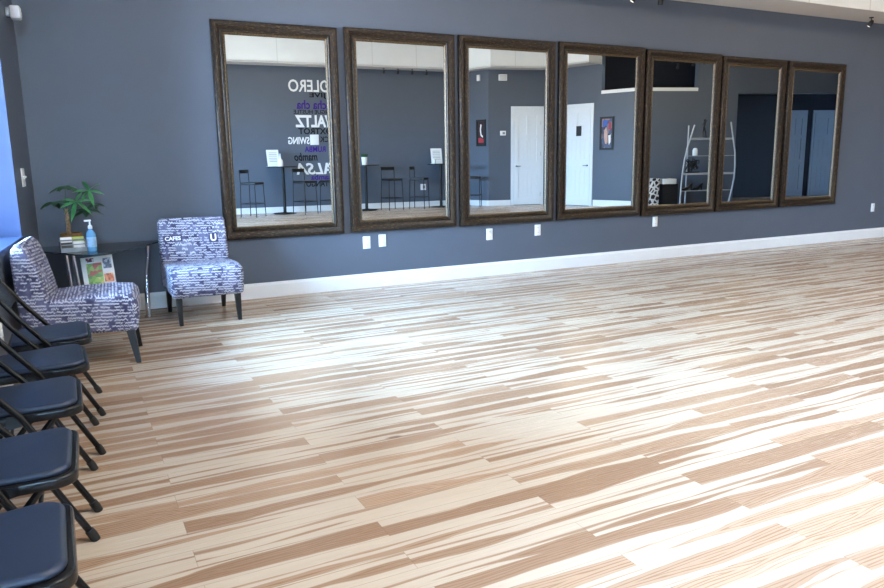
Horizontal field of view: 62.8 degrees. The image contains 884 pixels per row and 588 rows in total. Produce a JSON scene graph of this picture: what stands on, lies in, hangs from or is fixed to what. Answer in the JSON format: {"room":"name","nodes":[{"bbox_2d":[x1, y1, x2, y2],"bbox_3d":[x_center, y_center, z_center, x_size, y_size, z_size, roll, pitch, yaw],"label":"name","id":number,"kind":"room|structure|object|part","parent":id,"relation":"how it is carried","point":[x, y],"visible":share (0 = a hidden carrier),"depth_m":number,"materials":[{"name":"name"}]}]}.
{"room":"dance studio","nodes":[
{"label":"dance studio","id":0,"kind":"room"},
{"bbox_2d":[0,0,39,355],"bbox_3d":[-1.151,-0.889,-0.051,0.460,4.300,12.600,-5,11,-22],"label":"wall","id":1,"kind":"structure","parent":0,"point":[10,71],"depth_m":5.18,"materials":[{"name":"blue paint"}]},
{"bbox_2d":[0,322,3,340],"bbox_3d":[-2.453,0.219,4.036,0.011,0.122,0.078,-5,11,-22],"label":"wall outlet","id":2,"kind":"object","parent":1,"relation":"attached to","point":[1,327],"visible":0.8,"depth_m":4.02,"materials":[{"name":"white plastic"}]},
{"bbox_3d":[-2.454,0.220,4.035,0.007,0.122,0.078,-5,11,-22],"label":"plate","id":3,"kind":"part","parent":2,"relation":"part of","materials":[{"name":"white plastic"}]},
{"bbox_2d":[0,59,23,252],"bbox_3d":[-2.807,-1.262,3.981,0.462,2.098,1.722,-5,11,-22],"label":"window","id":4,"kind":"structure","parent":1,"relation":"in","point":[10,226],"depth_m":4.93,"materials":[{"name":"glass"}]},
{"bbox_2d":[4,5,21,20],"bbox_3d":[-3.087,-2.026,5.219,0.099,0.090,0.100,-5,11,-22],"label":"sensor","id":5,"kind":"object","parent":1,"relation":"attached to","point":[14,12],"visible":1,"depth_m":5.18,"materials":[{"name":"plastic"}]},
{"bbox_2d":[20,168,26,186],"bbox_3d":[-3.050,-0.852,5.292,0.026,0.132,0.120,-5,11,-22],"label":"light switch","id":6,"kind":"object","parent":1,"relation":"attached to","point":[23,176],"visible":1,"depth_m":5.25,"materials":[{"name":"white plastic"}]},
{"bbox_2d":[789,0,883,11],"bbox_3d":[5.372,-4.207,9.007,19.600,1.288,0.017,-6,12,-26],"label":"ceiling","id":7,"kind":"structure","parent":1,"relation":"attached to","point":[872,5],"depth_m":8.98,"materials":[{"name":"white paint"}]},
{"bbox_2d":[0,237,883,587],"bbox_3d":[10.056,0.152,5.531,25.200,0.120,13.281,-6,12,-26],"label":"floor","id":8,"kind":"structure","parent":0,"point":[716,420],"depth_m":3.36,"materials":[{"name":"brown wood"}]},
{"bbox_2d":[0,502,77,587],"bbox_3d":[-1.047,0.603,1.589,0.496,0.772,0.459,-6,12,-27],"label":"folding chair","id":9,"kind":"object","parent":8,"relation":"on","point":[38,549],"visible":1,"depth_m":1.60,"materials":[{"name":"leather"}]},
{"bbox_2d":[0,425,100,587],"bbox_3d":[-1.296,0.512,2.100,0.496,0.772,0.459,-6,12,-25],"label":"folding chair","id":10,"kind":"object","parent":8,"relation":"on","point":[35,463],"visible":0.92,"depth_m":2.07,"materials":[{"name":"leather"}]},
{"bbox_3d":[-1.234,0.730,1.957,0.315,0.373,0.021,-6,12,-25],"label":"leg","id":11,"kind":"part","parent":10,"relation":"part of","materials":[{"name":"black paint"}]},
{"bbox_3d":[-1.266,0.483,2.110,0.338,0.035,0.378,-6,12,-25],"label":"seat","id":12,"kind":"part","parent":10,"relation":"part of","materials":[{"name":"leather"}]},
{"bbox_3d":[-1.201,0.550,1.917,0.469,0.731,0.041,-6,12,-25],"label":"leg","id":13,"kind":"part","parent":10,"relation":"part of","materials":[{"name":"black paint"}]},
{"bbox_3d":[-1.384,0.483,2.288,0.469,0.731,0.041,-6,12,-25],"label":"leg","id":14,"kind":"part","parent":10,"relation":"part of","materials":[{"name":"black paint"}]},
{"bbox_2d":[0,359,102,512],"bbox_3d":[-1.564,0.411,2.661,0.496,0.772,0.459,-6,12,-26],"label":"folding chair","id":15,"kind":"object","parent":8,"relation":"on","point":[26,403],"visible":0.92,"depth_m":2.62,"materials":[{"name":"leather"}]},
{"bbox_3d":[-1.670,0.570,2.849,0.315,0.373,0.021,-6,12,-26],"label":"leg","id":16,"kind":"part","parent":15,"relation":"part of","materials":[{"name":"black paint"}]},
{"bbox_3d":[-1.535,0.382,2.671,0.338,0.035,0.378,-6,12,-26],"label":"seat","id":17,"kind":"part","parent":15,"relation":"part of","materials":[{"name":"leather"}]},
{"bbox_3d":[-1.656,0.383,2.847,0.469,0.731,0.041,-6,12,-26],"label":"leg","id":18,"kind":"part","parent":15,"relation":"part of","materials":[{"name":"black paint"}]},
{"bbox_3d":[-1.465,0.449,2.481,0.469,0.731,0.041,-6,12,-26],"label":"leg","id":19,"kind":"part","parent":15,"relation":"part of","materials":[{"name":"black paint"}]},
{"bbox_3d":[-1.499,0.629,2.519,0.315,0.373,0.021,-6,12,-26],"label":"leg","id":20,"kind":"part","parent":15,"relation":"part of","materials":[{"name":"black paint"}]},
{"bbox_2d":[0,279,105,415],"bbox_3d":[-2.020,0.230,3.670,0.496,0.772,0.459,-6,12,-26],"label":"folding chair","id":21,"kind":"object","parent":8,"relation":"on","point":[76,332],"visible":0.77,"depth_m":3.61,"materials":[{"name":"black paint"}]},
{"bbox_3d":[-2.180,-0.034,3.539,0.144,0.202,0.410,-6,12,-26],"label":"backrest","id":22,"kind":"part","parent":21,"relation":"part of","materials":[{"name":"black paint"}]},
{"bbox_3d":[-1.990,0.201,3.680,0.338,0.035,0.378,-6,12,-26],"label":"seat","id":23,"kind":"part","parent":21,"relation":"part of","materials":[{"name":"black leather"}]},
{"bbox_2d":[0,315,106,454],"bbox_3d":[-1.796,0.319,3.174,0.496,0.772,0.459,-7,12,-28],"label":"folding chair","id":24,"kind":"object","parent":8,"relation":"on","point":[37,364],"visible":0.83,"depth_m":3.11,"materials":[{"name":"leather"}]},
{"bbox_3d":[-1.766,0.290,3.185,0.338,0.035,0.378,-7,12,-28],"label":"seat","id":25,"kind":"part","parent":24,"relation":"part of","materials":[{"name":"leather"}]},
{"bbox_3d":[-1.892,0.291,3.357,0.469,0.731,0.041,-7,12,-28],"label":"leg","id":26,"kind":"part","parent":24,"relation":"part of","materials":[{"name":"black paint"}]},
{"bbox_2d":[10,236,142,362],"bbox_3d":[-2.313,0.033,4.655,0.675,0.795,0.552,-5,11,-21],"label":"slipper chair","id":27,"kind":"object","parent":8,"relation":"on","point":[112,306],"visible":0.86,"depth_m":4.45,"materials":[{"name":"fabric"}]},
{"bbox_3d":[-2.543,-0.070,4.545,0.180,0.545,0.544,-5,11,-21],"label":"backrest","id":28,"kind":"part","parent":27,"relation":"part of","materials":[{"name":"fabric"}]},
{"bbox_3d":[-2.288,0.091,4.675,0.622,0.243,0.552,-5,11,-21],"label":"seat","id":29,"kind":"part","parent":27,"relation":"part of","materials":[{"name":"fabric"}]},
{"bbox_3d":[-1.960,0.320,4.602,0.076,0.240,0.048,-5,11,-21],"label":"leg","id":30,"kind":"part","parent":27,"relation":"part of","materials":[{"name":"black wood"}]},
{"bbox_3d":[-2.123,0.246,5.014,0.076,0.240,0.048,-5,11,-21],"label":"leg","id":31,"kind":"part","parent":27,"relation":"part of","materials":[{"name":"black wood"}]},
{"bbox_2d":[42,240,157,317],"bbox_3d":[-2.653,-0.062,5.728,0.885,0.601,0.805,-6,12,-26],"label":"glass table","id":32,"kind":"object","parent":8,"relation":"on","point":[102,248],"visible":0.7,"depth_m":5.71,"materials":[{"name":"black glass"}]},
{"bbox_3d":[-2.759,0.003,5.413,0.056,0.591,0.026,-6,12,-26],"label":"leg","id":33,"kind":"part","parent":32,"relation":"part of","materials":[{"name":"silver metal"}]},
{"bbox_2d":[40,181,105,237],"bbox_3d":[-2.851,-0.616,5.630,0.469,0.529,0.304,-6,12,-26],"label":"potted tree","id":34,"kind":"object","parent":32,"relation":"on","point":[86,210],"visible":0.95,"depth_m":5.61,"materials":[{"name":"green plant"}]},
{"bbox_3d":[-2.900,-0.418,5.675,0.162,0.124,0.162,-6,12,-26],"label":"pot","id":35,"kind":"part","parent":34,"relation":"part of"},
{"bbox_2d":[59,236,87,252],"bbox_3d":[-2.789,-0.374,5.476,0.180,0.107,0.115,-8,12,-32],"label":"card holder","id":36,"kind":"object","parent":32,"relation":"on","point":[66,244],"visible":1,"depth_m":5.47,"materials":[{"name":"plastic"}]},
{"bbox_3d":[-2.713,-0.002,5.436,0.070,0.592,0.026,-6,12,-26],"label":"leg","id":37,"kind":"part","parent":32,"relation":"part of","materials":[{"name":"silver metal"}]},
{"bbox_2d":[84,220,96,250],"bbox_3d":[-2.661,-0.444,5.486,0.074,0.237,0.070,-11,15,-43],"label":"sanitizer bottle","id":38,"kind":"object","parent":32,"relation":"on","point":[91,240],"visible":1,"depth_m":5.47,"materials":[{"name":"blue plastic"}]},
{"bbox_2d":[80,254,115,284],"bbox_3d":[-2.639,-0.138,5.579,0.245,0.318,0.068,-5,11,-23],"label":"magazine","id":39,"kind":"object","parent":32,"relation":"on","point":[97,269],"visible":0.56,"depth_m":5.57,"materials":[{"name":"white paper"}]},
{"bbox_2d":[86,262,104,283],"bbox_3d":[-2.657,-0.120,5.565,0.124,0.238,0.043,-5,12,-23],"label":"photo","id":40,"kind":"object","parent":39,"relation":"attached to","point":[95,271],"depth_m":5.56},
{"bbox_3d":[-2.657,-0.353,5.674,0.885,0.010,0.805,-6,12,-26],"label":"glass","id":41,"kind":"part","parent":32,"relation":"part of","materials":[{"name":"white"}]},
{"bbox_3d":[-2.422,-0.102,5.946,0.085,0.591,0.052,-6,12,-26],"label":"leg","id":42,"kind":"part","parent":32,"relation":"part of","materials":[{"name":"silver metal"}]},
{"bbox_2d":[157,216,243,326],"bbox_3d":[-1.980,-0.211,5.940,0.552,0.795,0.675,-6,12,-27],"label":"slipper chair","id":43,"kind":"object","parent":8,"relation":"on","point":[195,261],"visible":1,"depth_m":5.96,"materials":[{"name":"fabric"}]},
{"bbox_3d":[-2.312,0.038,6.143,0.048,0.240,0.089,-6,12,-27],"label":"leg","id":44,"kind":"part","parent":43,"relation":"part of","materials":[{"name":"black wood"}]},
{"bbox_3d":[-2.040,0.128,5.638,0.048,0.240,0.076,-6,12,-27],"label":"leg","id":45,"kind":"part","parent":43,"relation":"part of","materials":[{"name":"black wood"}]},
{"bbox_3d":[-2.096,-0.372,6.130,0.544,0.545,0.180,-6,12,-27],"label":"backrest","id":46,"kind":"part","parent":43,"relation":"part of","materials":[{"name":"fabric"}]},
{"bbox_3d":[-1.967,-0.147,5.928,0.552,0.243,0.622,-6,12,-27],"label":"seat","id":47,"kind":"part","parent":43,"relation":"part of","materials":[{"name":"fabric"}]},
{"bbox_3d":[-1.915,-0.006,6.349,0.048,0.240,0.089,-6,12,-27],"label":"leg","id":48,"kind":"part","parent":43,"relation":"part of","materials":[{"name":"black wood"}]},
{"bbox_3d":[-1.643,0.084,5.844,0.048,0.240,0.076,-6,12,-27],"label":"leg","id":49,"kind":"part","parent":43,"relation":"part of","materials":[{"name":"black wood"}]},
{"bbox_2d":[11,0,883,293],"bbox_3d":[7.310,-3.074,10.991,24.600,4.300,0.200,-6,12,-26],"label":"wall","id":50,"kind":"structure","parent":0,"point":[118,95],"depth_m":6.74,"materials":[{"name":"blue paint"}]},
{"bbox_2d":[209,19,344,240],"bbox_3d":[-1.457,-1.461,6.574,1.129,1.891,0.052,-6,12,-26],"label":"wall mirror","id":51,"kind":"object","parent":50,"relation":"attached to","point":[276,86],"visible":0.96,"depth_m":6.56,"materials":[{"name":"brown wood"}]},
{"bbox_2d":[225,35,331,226],"bbox_3d":[-1.461,-1.462,6.582,0.905,1.667,0.001,-6,12,-26],"label":"mirror glass","id":52,"kind":"object","parent":51,"relation":"attached to","point":[278,101],"depth_m":6.57,"materials":[{"name":"grey"}]},
{"bbox_2d":[363,236,370,248],"bbox_3d":[-0.742,-0.507,7.141,0.078,0.122,0.011,-6,12,-26],"label":"wall outlet","id":53,"kind":"object","parent":50,"relation":"attached to","point":[366,239],"visible":1,"depth_m":7.14,"materials":[{"name":"white plastic"}]},
{"bbox_2d":[379,234,385,246],"bbox_3d":[-0.593,-0.532,7.215,0.078,0.122,0.011,-6,12,-26],"label":"wall outlet","id":54,"kind":"object","parent":50,"relation":"attached to","point":[382,238],"visible":1,"depth_m":7.21,"materials":[{"name":"white plastic"}]},
{"bbox_2d":[343,27,456,232],"bbox_3d":[-0.378,-1.585,7.112,1.155,1.901,0.052,-6,12,-26],"label":"wall mirror","id":55,"kind":"object","parent":50,"relation":"attached to","point":[400,85],"visible":1,"depth_m":7.10,"materials":[{"name":"brown wood"}]},
{"bbox_2d":[356,41,445,219],"bbox_3d":[-0.383,-1.587,7.121,0.931,1.677,0.001,-6,12,-26],"label":"mirror glass","id":56,"kind":"object","parent":55,"relation":"attached to","point":[401,85],"depth_m":7.11,"materials":[{"name":"grey"}]},
{"bbox_2d":[486,229,492,239],"bbox_3d":[0.510,-0.640,7.769,0.078,0.122,0.011,-6,12,-26],"label":"wall outlet","id":57,"kind":"object","parent":50,"relation":"attached to","point":[489,232],"visible":1,"depth_m":7.77,"materials":[{"name":"white plastic"}]},
{"bbox_2d":[457,35,555,225],"bbox_3d":[0.703,-1.701,7.654,1.177,1.910,0.052,-6,12,-26],"label":"wall mirror","id":58,"kind":"object","parent":50,"relation":"attached to","point":[506,86],"visible":1,"depth_m":7.65,"materials":[{"name":"brown wood"}]},
{"bbox_2d":[469,48,545,214],"bbox_3d":[0.699,-1.702,7.663,0.953,1.686,0.001,-6,12,-26],"label":"mirror glass","id":59,"kind":"object","parent":58,"relation":"attached to","point":[507,86],"depth_m":7.66,"materials":[{"name":"grey"}]},
{"bbox_2d":[140,227,883,309],"bbox_3d":[5.333,-0.791,10.248,19.220,0.142,0.016,-6,12,-26],"label":"baseboard","id":60,"kind":"structure","parent":50,"relation":"attached to","point":[357,281],"depth_m":7.86,"materials":[{"name":"white paint"}]},
{"bbox_2d":[535,224,540,235],"bbox_3d":[1.064,-0.710,8.044,0.078,0.122,0.011,-6,12,-26],"label":"wall outlet","id":61,"kind":"object","parent":50,"relation":"attached to","point":[537,227],"visible":1,"depth_m":8.04,"materials":[{"name":"white plastic"}]},
{"bbox_2d":[556,41,645,219],"bbox_3d":[1.807,-1.824,8.206,1.198,1.916,0.052,-6,12,-26],"label":"wall mirror","id":62,"kind":"object","parent":50,"relation":"attached to","point":[600,87],"visible":1,"depth_m":8.20,"materials":[{"name":"brown wood"}]},
{"bbox_2d":[565,54,635,208],"bbox_3d":[1.803,-1.826,8.215,0.974,1.692,0.001,-6,12,-26],"label":"mirror glass","id":63,"kind":"object","parent":62,"relation":"attached to","point":[600,89],"depth_m":8.21,"materials":[{"name":"grey"}]},
{"bbox_2d":[652,216,657,226],"bbox_3d":[2.592,-0.881,8.809,0.078,0.122,0.011,-6,12,-26],"label":"wall outlet","id":64,"kind":"object","parent":50,"relation":"attached to","point":[655,219],"visible":1,"depth_m":8.80,"materials":[{"name":"white plastic"}]},
{"bbox_2d":[639,49,721,215],"bbox_3d":[2.898,-1.928,8.755,1.199,1.914,0.052,-6,12,-26],"label":"wall mirror","id":65,"kind":"object","parent":50,"relation":"attached to","point":[682,90],"visible":1,"depth_m":8.75,"materials":[{"name":"brown wood"}]},
{"bbox_2d":[648,60,713,205],"bbox_3d":[2.893,-1.930,8.763,0.975,1.690,0.001,-6,12,-26],"label":"mirror glass","id":66,"kind":"object","parent":65,"relation":"attached to","point":[681,117],"depth_m":8.76,"materials":[{"name":"grey"}]},
{"bbox_2d":[714,56,787,211],"bbox_3d":[3.966,-2.036,9.291,1.148,1.900,0.052,-6,12,-26],"label":"wall mirror","id":67,"kind":"object","parent":50,"relation":"attached to","point":[752,94],"visible":1,"depth_m":9.29,"materials":[{"name":"brown wood"}]},
{"bbox_2d":[722,66,778,201],"bbox_3d":[3.962,-2.038,9.300,0.924,1.676,0.001,-6,12,-26],"label":"mirror glass","id":68,"kind":"object","parent":67,"relation":"attached to","point":[751,115],"depth_m":9.29,"materials":[{"name":"grey"}]},
{"bbox_2d":[674,0,883,23],"bbox_3d":[5.247,-3.643,9.377,19.600,0.030,0.569,-6,12,-26],"label":"ceiling","id":69,"kind":"structure","parent":50,"relation":"attached to","point":[783,6],"depth_m":9.02,"materials":[{"name":"white paint"}]},
{"bbox_2d":[778,61,846,206],"bbox_3d":[5.028,-2.151,9.823,1.142,1.892,0.052,-6,12,-26],"label":"wall mirror","id":70,"kind":"object","parent":50,"relation":"attached to","point":[814,94],"visible":1,"depth_m":9.82,"materials":[{"name":"brown wood"}]},
{"bbox_2d":[786,71,838,197],"bbox_3d":[5.024,-2.152,9.832,0.918,1.668,0.001,-6,12,-26],"label":"mirror glass","id":71,"kind":"object","parent":70,"relation":"attached to","point":[814,100],"depth_m":9.83,"materials":[{"name":"grey"}]},
{"bbox_2d":[867,17,873,26],"bbox_3d":[5.711,-3.623,9.658,0.082,0.126,0.060,6,13,34],"label":"track light","id":72,"kind":"object","parent":50,"relation":"attached to","point":[871,21],"visible":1,"depth_m":9.64,"materials":[{"name":"black metal"}]},
{"bbox_2d":[871,203,874,211],"bbox_3d":[6.364,-1.277,10.699,0.078,0.122,0.011,-6,12,-26],"label":"wall outlet","id":73,"kind":"object","parent":50,"relation":"attached to","point":[872,204],"visible":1,"depth_m":10.69,"materials":[{"name":"white plastic"}]}
]}

